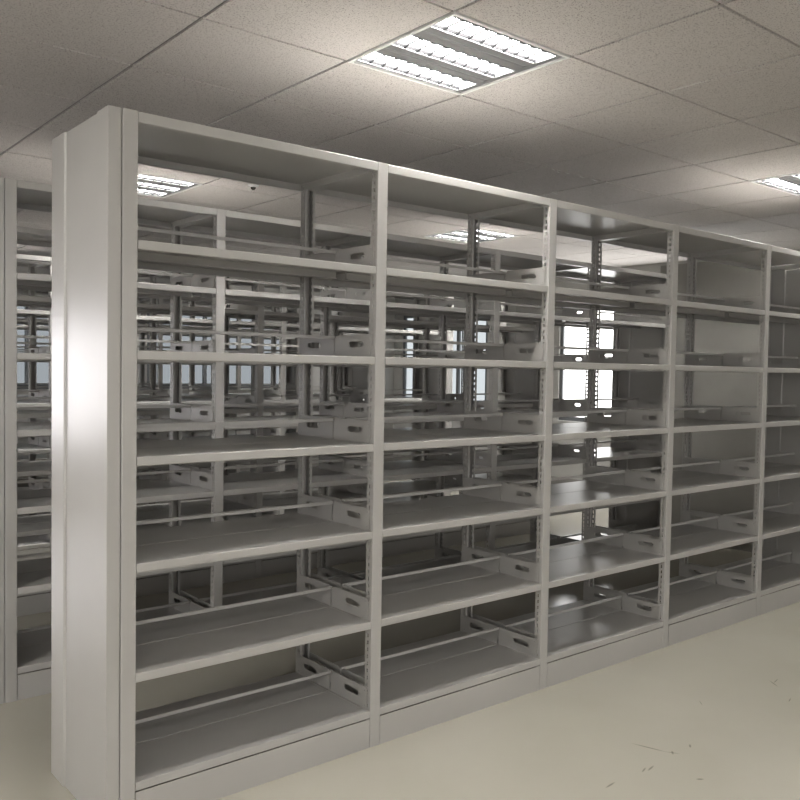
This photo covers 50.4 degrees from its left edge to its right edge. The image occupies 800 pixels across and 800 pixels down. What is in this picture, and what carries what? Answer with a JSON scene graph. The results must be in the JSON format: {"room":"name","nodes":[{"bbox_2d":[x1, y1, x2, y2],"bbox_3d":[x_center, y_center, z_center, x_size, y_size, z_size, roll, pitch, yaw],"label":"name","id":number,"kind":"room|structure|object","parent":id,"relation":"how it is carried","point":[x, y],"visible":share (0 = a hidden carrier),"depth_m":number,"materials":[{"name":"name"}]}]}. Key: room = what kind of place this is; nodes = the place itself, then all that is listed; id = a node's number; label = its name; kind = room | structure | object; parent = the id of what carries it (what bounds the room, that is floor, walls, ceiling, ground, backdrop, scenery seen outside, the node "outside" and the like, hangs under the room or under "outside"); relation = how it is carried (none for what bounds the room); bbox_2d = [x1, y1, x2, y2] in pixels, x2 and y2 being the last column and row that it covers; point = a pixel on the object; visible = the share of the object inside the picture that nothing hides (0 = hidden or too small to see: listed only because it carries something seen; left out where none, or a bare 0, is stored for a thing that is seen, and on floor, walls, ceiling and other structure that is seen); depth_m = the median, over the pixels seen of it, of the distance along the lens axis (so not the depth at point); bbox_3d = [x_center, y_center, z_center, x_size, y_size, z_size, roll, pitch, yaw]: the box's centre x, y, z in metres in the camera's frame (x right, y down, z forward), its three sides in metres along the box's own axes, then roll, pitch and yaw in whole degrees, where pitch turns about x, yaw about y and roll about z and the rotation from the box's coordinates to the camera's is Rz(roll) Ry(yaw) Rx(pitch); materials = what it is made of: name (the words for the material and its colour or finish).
{"room":"library stack room","nodes":[
{"label":"library stack room","id":0,"kind":"room"},
{"bbox_2d":[17,264,394,454],"bbox_3d":[-4.553,-0.374,9.029,11.400,2.668,0.200,-1,3,-39],"label":"wall","id":1,"kind":"structure","parent":0,"point":[389,372],"depth_m":11.02,"materials":[{"name":"paint"}]},
{"bbox_2d":[17,306,48,390],"bbox_3d":[-4.341,-0.588,9.083,2.180,1.000,0.150,-1,3,-39],"label":"window","id":2,"kind":"structure","parent":1,"relation":"in","point":[22,367],"depth_m":9.32,"materials":[{"name":"glass"}]},
{"bbox_2d":[17,454,392,486],"bbox_3d":[-4.510,0.913,8.989,11.388,0.100,0.012,-1,3,-39],"label":"baseboard","id":3,"kind":"structure","parent":1,"relation":"attached to","point":[385,459],"depth_m":11.01,"materials":[{"name":"paint"}]},
{"bbox_2d":[147,314,280,389],"bbox_3d":[-2.140,-0.619,10.893,2.380,1.000,0.150,-1,3,-39],"label":"window","id":4,"kind":"structure","parent":1,"relation":"in","point":[202,372],"depth_m":10.73,"materials":[{"name":"glass"}]},
{"bbox_2d":[0,0,799,276],"bbox_3d":[-0.501,-1.399,4.084,11.400,0.141,12.500,-1,3,-39],"label":"ceiling","id":5,"kind":"structure","parent":0,"point":[681,155],"depth_m":3.71,"materials":[{"name":"tile"}]},
{"bbox_2d":[138,173,202,197],"bbox_3d":[-1.687,-1.425,5.524,0.592,0.060,0.592,-1,3,-39],"label":"ceiling lamp","id":6,"kind":"object","parent":5,"relation":"attached to","point":[148,185],"visible":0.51,"depth_m":5.58,"materials":[{"name":"white metal"}]},
{"bbox_2d":[138,189,160,195],"bbox_3d":[-1.829,-1.427,5.681,0.532,0.039,0.108,-1,3,-39],"label":"diffuser","id":7,"kind":"object","parent":6,"relation":"attached to","point":[146,192],"depth_m":5.83,"materials":[{"name":"white plastic"}]},
{"bbox_2d":[138,182,178,190],"bbox_3d":[-1.697,-1.419,5.520,0.532,0.039,0.108,-1,3,-39],"label":"diffuser","id":8,"kind":"object","parent":6,"relation":"attached to","point":[140,184],"depth_m":5.63,"materials":[{"name":"white plastic"}]},
{"bbox_2d":[138,175,187,185],"bbox_3d":[-1.561,-1.411,5.355,0.532,0.039,0.108,-1,3,-39],"label":"diffuser","id":9,"kind":"object","parent":6,"relation":"attached to","point":[142,177],"depth_m":5.44,"materials":[{"name":"white plastic"}]},
{"bbox_2d":[248,184,258,189],"bbox_3d":[-0.947,-1.372,5.494,0.080,0.034,0.080,-1,3,-39],"label":"ceiling sensor","id":10,"kind":"object","parent":5,"relation":"attached to","point":[252,186],"visible":0.98,"depth_m":5.48,"materials":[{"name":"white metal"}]},
{"bbox_2d":[348,10,569,95],"bbox_3d":[0.218,-1.312,3.209,0.592,0.060,0.592,-1,3,-39],"label":"ceiling lamp","id":11,"kind":"object","parent":5,"relation":"attached to","point":[456,53],"visible":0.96,"depth_m":3.20,"materials":[{"name":"white metal"}]},
{"bbox_2d":[359,52,475,89],"bbox_3d":[0.076,-1.315,3.366,0.532,0.039,0.108,-1,3,-39],"label":"diffuser","id":12,"kind":"object","parent":11,"relation":"attached to","point":[382,61],"depth_m":3.39,"materials":[{"name":"white plastic"}]},
{"bbox_2d":[394,35,513,76],"bbox_3d":[0.208,-1.307,3.205,0.532,0.039,0.108,-1,3,-39],"label":"diffuser","id":13,"kind":"object","parent":11,"relation":"attached to","point":[419,45],"depth_m":3.23,"materials":[{"name":"white plastic"}]},
{"bbox_2d":[433,17,555,62],"bbox_3d":[0.344,-1.299,3.040,0.532,0.039,0.108,-1,3,-39],"label":"diffuser","id":14,"kind":"object","parent":11,"relation":"attached to","point":[487,39],"depth_m":3.07,"materials":[{"name":"white plastic"}]},
{"bbox_2d":[424,229,519,242],"bbox_3d":[0.630,-1.457,7.429,0.592,0.060,0.592,-1,3,-39],"label":"ceiling lamp","id":15,"kind":"object","parent":5,"relation":"attached to","point":[458,235],"visible":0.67,"depth_m":7.45,"materials":[{"name":"white metal"}]},
{"bbox_2d":[433,235,477,240],"bbox_3d":[0.488,-1.459,7.586,0.532,0.039,0.108,-1,3,-39],"label":"diffuser","id":16,"kind":"object","parent":15,"relation":"attached to","point":[446,237],"depth_m":7.58,"materials":[{"name":"white plastic"}]},
{"bbox_2d":[448,232,490,239],"bbox_3d":[0.620,-1.451,7.426,0.532,0.039,0.108,-1,3,-39],"label":"diffuser","id":17,"kind":"object","parent":15,"relation":"attached to","point":[463,234],"depth_m":7.43,"materials":[{"name":"white plastic"}]},
{"bbox_2d":[465,230,505,236],"bbox_3d":[0.756,-1.443,7.261,0.532,0.039,0.108,-1,3,-39],"label":"diffuser","id":18,"kind":"object","parent":15,"relation":"attached to","point":[485,232],"depth_m":7.31,"materials":[{"name":"white plastic"}]},
{"bbox_2d":[750,172,799,195],"bbox_3d":[2.535,-1.345,5.115,0.592,0.060,0.592,-1,3,-39],"label":"ceiling lamp","id":19,"kind":"object","parent":5,"relation":"attached to","point":[788,183],"visible":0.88,"depth_m":5.23,"materials":[{"name":"white metal"}]},
{"bbox_2d":[760,178,799,192],"bbox_3d":[2.393,-1.347,5.271,0.532,0.039,0.108,-1,3,-39],"label":"diffuser","id":20,"kind":"object","parent":19,"relation":"attached to","point":[781,184],"depth_m":5.28,"materials":[{"name":"white plastic"}]},
{"bbox_2d":[0,461,799,799],"bbox_3d":[-0.542,1.247,4.179,11.800,0.100,12.900,-1,3,-39],"label":"floor","id":21,"kind":"structure","parent":0,"point":[713,715],"depth_m":3.27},
{"bbox_2d":[17,289,48,487],"bbox_3d":[-3.673,-0.033,8.147,0.910,2.078,0.496,-1,3,-39],"label":"bay","id":22,"kind":"object","parent":21,"relation":"on","point":[40,457],"visible":0.02,"depth_m":8.19,"materials":[{"name":"grey metal"}]},
{"bbox_2d":[17,318,48,516],"bbox_3d":[-2.911,0.012,7.221,0.910,2.078,0.496,-1,3,-39],"label":"bay","id":23,"kind":"object","parent":21,"relation":"on","point":[22,321],"visible":0.02,"depth_m":6.91,"materials":[{"name":"grey metal"}]},
{"bbox_2d":[17,226,51,616],"bbox_3d":[-2.124,0.112,4.763,0.997,2.078,0.496,-1,3,-39],"label":"bay","id":24,"kind":"object","parent":21,"relation":"on","point":[31,525],"visible":0.04,"depth_m":4.65,"materials":[{"name":"grey metal"}]},
{"bbox_2d":[17,254,51,560],"bbox_3d":[-2.886,0.067,5.689,0.997,2.078,0.496,-1,3,-39],"label":"bay","id":25,"kind":"object","parent":21,"relation":"on","point":[42,542],"visible":0.46,"depth_m":5.87,"materials":[{"name":"grey metal"}]},
{"bbox_2d":[37,265,181,548],"bbox_3d":[-2.149,0.057,6.295,0.910,2.078,0.496,-1,3,-39],"label":"bay","id":26,"kind":"object","parent":21,"relation":"on","point":[153,319],"visible":0.16,"depth_m":6.54,"materials":[{"name":"grey metal"}]},
{"bbox_2d":[0,177,225,703],"bbox_3d":[-1.361,0.157,3.837,0.997,2.078,0.496,-1,3,-39],"label":"bay","id":27,"kind":"object","parent":21,"relation":"on","point":[24,650],"visible":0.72,"depth_m":3.70,"materials":[{"name":"grey metal"}]},
{"bbox_2d":[136,298,162,479],"bbox_3d":[-2.970,-0.043,8.726,0.910,2.078,0.496,-1,3,-39],"label":"bay","id":28,"kind":"object","parent":21,"relation":"on","point":[142,300],"visible":0.19,"depth_m":8.95,"materials":[{"name":"grey metal"}]},
{"bbox_2d":[136,301,212,505],"bbox_3d":[-2.207,0.002,7.800,0.910,2.078,0.496,-1,3,-39],"label":"bay","id":29,"kind":"object","parent":21,"relation":"on","point":[191,386],"visible":0.19,"depth_m":7.86,"materials":[{"name":"grey metal"}]},
{"bbox_2d":[144,297,241,477],"bbox_3d":[-2.266,-0.053,9.304,0.910,2.078,0.496,-1,3,-39],"label":"bay","id":30,"kind":"object","parent":21,"relation":"on","point":[238,337],"visible":0.15,"depth_m":9.38,"materials":[{"name":"grey metal"}]},
{"bbox_2d":[136,277,264,596],"bbox_3d":[-1.387,0.102,5.370,0.910,2.078,0.496,-1,3,-39],"label":"bay","id":31,"kind":"object","parent":21,"relation":"on","point":[250,569],"visible":0.3,"depth_m":5.41,"materials":[{"name":"grey metal"}]},
{"bbox_2d":[51,105,387,799],"bbox_3d":[-0.600,0.202,2.912,0.997,2.078,0.496,-1,3,-39],"label":"bay","id":32,"kind":"object","parent":21,"relation":"on","point":[102,748],"visible":1,"depth_m":2.73,"materials":[{"name":"grey metal"}]},
{"bbox_2d":[156,273,286,524],"bbox_3d":[-1.445,0.047,6.874,0.910,2.078,0.496,-1,3,-39],"label":"bay","id":33,"kind":"object","parent":21,"relation":"on","point":[283,289],"visible":0.31,"depth_m":6.95,"materials":[{"name":"grey metal"}]},
{"bbox_2d":[195,307,299,493],"bbox_3d":[-1.504,-0.008,8.378,0.910,2.078,0.496,-1,3,-39],"label":"bay","id":34,"kind":"object","parent":21,"relation":"on","point":[273,386],"visible":0.17,"depth_m":8.45,"materials":[{"name":"grey metal"}]},
{"bbox_2d":[229,306,311,472],"bbox_3d":[-1.547,-0.062,9.895,0.951,2.078,0.496,-1,3,-39],"label":"bay","id":35,"kind":"object","parent":21,"relation":"on","point":[290,370],"visible":0.09,"depth_m":10.26,"materials":[{"name":"grey metal"}]},
{"bbox_2d":[180,210,373,620],"bbox_3d":[-0.625,0.147,4.444,0.910,2.078,0.496,-1,3,-39],"label":"bay","id":36,"kind":"object","parent":21,"relation":"on","point":[240,224],"visible":0.31,"depth_m":4.46,"materials":[{"name":"grey metal"}]},
{"bbox_2d":[229,271,368,576],"bbox_3d":[-0.683,0.092,5.948,0.910,2.078,0.496,-1,3,-39],"label":"bay","id":37,"kind":"object","parent":21,"relation":"on","point":[288,564],"visible":0.19,"depth_m":5.89,"materials":[{"name":"grey metal"}]},
{"bbox_2d":[263,282,368,513],"bbox_3d":[-0.742,0.037,7.452,0.910,2.078,0.496,-1,3,-39],"label":"bay","id":38,"kind":"object","parent":21,"relation":"on","point":[347,328],"visible":0.09,"depth_m":7.47,"materials":[{"name":"grey metal"}]},
{"bbox_2d":[276,332,367,491],"bbox_3d":[-0.785,-0.018,8.969,0.951,2.078,0.496,-1,3,-39],"label":"bay","id":39,"kind":"object","parent":21,"relation":"on","point":[354,377],"visible":0.04,"depth_m":9.23,"materials":[{"name":"grey metal"}]},
{"bbox_2d":[344,291,453,502],"bbox_3d":[-0.023,0.027,8.043,0.951,2.078,0.496,-1,3,-39],"label":"bay","id":40,"kind":"object","parent":21,"relation":"on","point":[417,334],"visible":0.19,"depth_m":8.26,"materials":[{"name":"grey metal"}]},
{"bbox_2d":[338,295,465,556],"bbox_3d":[0.020,0.082,6.526,0.910,2.078,0.496,-1,3,-39],"label":"bay","id":41,"kind":"object","parent":21,"relation":"on","point":[451,538],"visible":0.27,"depth_m":6.53,"materials":[{"name":"grey metal"}]},
{"bbox_2d":[327,234,500,579],"bbox_3d":[0.079,0.137,5.022,0.910,2.078,0.496,-1,3,-39],"label":"bay","id":42,"kind":"object","parent":21,"relation":"on","point":[397,245],"visible":0.43,"depth_m":5.09,"materials":[{"name":"grey metal"}]},
{"bbox_2d":[310,164,556,743],"bbox_3d":[0.138,0.192,3.518,0.910,2.078,0.496,-1,3,-39],"label":"bay","id":43,"kind":"object","parent":21,"relation":"on","point":[413,673],"visible":0.88,"depth_m":3.55,"materials":[{"name":"grey metal"}]},
{"bbox_2d":[429,289,544,541],"bbox_3d":[0.739,0.072,7.117,0.951,2.078,0.496,-1,3,-39],"label":"bay","id":44,"kind":"object","parent":21,"relation":"on","point":[515,384],"visible":0.15,"depth_m":7.34,"materials":[{"name":"grey metal"}]},
{"bbox_2d":[443,250,590,572],"bbox_3d":[0.782,0.127,5.600,0.910,2.078,0.496,-1,3,-39],"label":"bay","id":45,"kind":"object","parent":21,"relation":"on","point":[510,260],"visible":0.38,"depth_m":5.68,"materials":[{"name":"grey metal"}]},
{"bbox_2d":[471,200,678,686],"bbox_3d":[0.841,0.182,4.096,0.910,2.078,0.496,-1,3,-39],"label":"bay","id":46,"kind":"object","parent":21,"relation":"on","point":[591,622],"visible":0.75,"depth_m":4.15,"materials":[{"name":"grey metal"}]},
{"bbox_2d":[539,264,669,547],"bbox_3d":[1.501,0.117,6.191,0.951,2.078,0.496,-1,3,-39],"label":"bay","id":47,"kind":"object","parent":21,"relation":"on","point":[631,389],"visible":0.26,"depth_m":6.41,"materials":[{"name":"grey metal"}]},
{"bbox_2d":[593,226,771,645],"bbox_3d":[1.544,0.172,4.674,0.910,2.078,0.496,-1,3,-39],"label":"bay","id":48,"kind":"object","parent":21,"relation":"on","point":[691,595],"visible":0.86,"depth_m":4.75,"materials":[{"name":"grey metal"}]},
{"bbox_2d":[660,261,763,552],"bbox_3d":[2.683,0.028,6.806,0.445,2.250,1.150,-1,3,-39],"label":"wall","id":49,"kind":"structure","parent":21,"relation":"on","point":[725,389],"depth_m":6.67,"materials":[{"name":"grey paint"}]},
{"bbox_2d":[687,246,799,614],"bbox_3d":[2.263,0.162,5.266,0.951,2.078,0.496,-1,3,-39],"label":"bay","id":50,"kind":"object","parent":21,"relation":"on","point":[780,569],"visible":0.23,"depth_m":5.52,"materials":[{"name":"grey metal"}]},
{"bbox_2d":[393,250,799,480],"bbox_3d":[3.959,-0.198,7.813,0.200,2.668,12.500,-1,3,-39],"label":"wall","id":51,"kind":"structure","parent":0,"point":[571,469],"depth_m":10.18,"materials":[{"name":"paint"}]},
{"bbox_2d":[1,0,799,211],"bbox_3d":[-0.501,-1.346,4.087,11.401,0.026,12.500,-1,3,-39],"label":"trim","id":52,"kind":"structure","parent":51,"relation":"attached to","point":[225,0],"depth_m":3.27,"materials":[{"name":"grey metal"}]},
{"bbox_2d":[396,316,487,411],"bbox_3d":[0.593,-0.507,11.767,0.150,1.400,1.820,-1,3,-39],"label":"window","id":53,"kind":"structure","parent":51,"relation":"in","point":[457,335],"depth_m":11.55,"materials":[{"name":"glass"}]},
{"bbox_2d":[393,454,582,483],"bbox_3d":[3.857,1.087,7.792,0.012,0.100,12.500,-1,3,-39],"label":"baseboard","id":54,"kind":"structure","parent":51,"relation":"attached to","point":[398,458],"depth_m":10.23,"materials":[{"name":"paint"}]},
{"bbox_2d":[552,307,613,422],"bbox_3d":[2.663,-0.385,9.252,0.150,1.400,2.460,-1,3,-39],"label":"window","id":55,"kind":"structure","parent":51,"relation":"in","point":[571,382],"depth_m":9.98,"materials":[{"name":"glass"}]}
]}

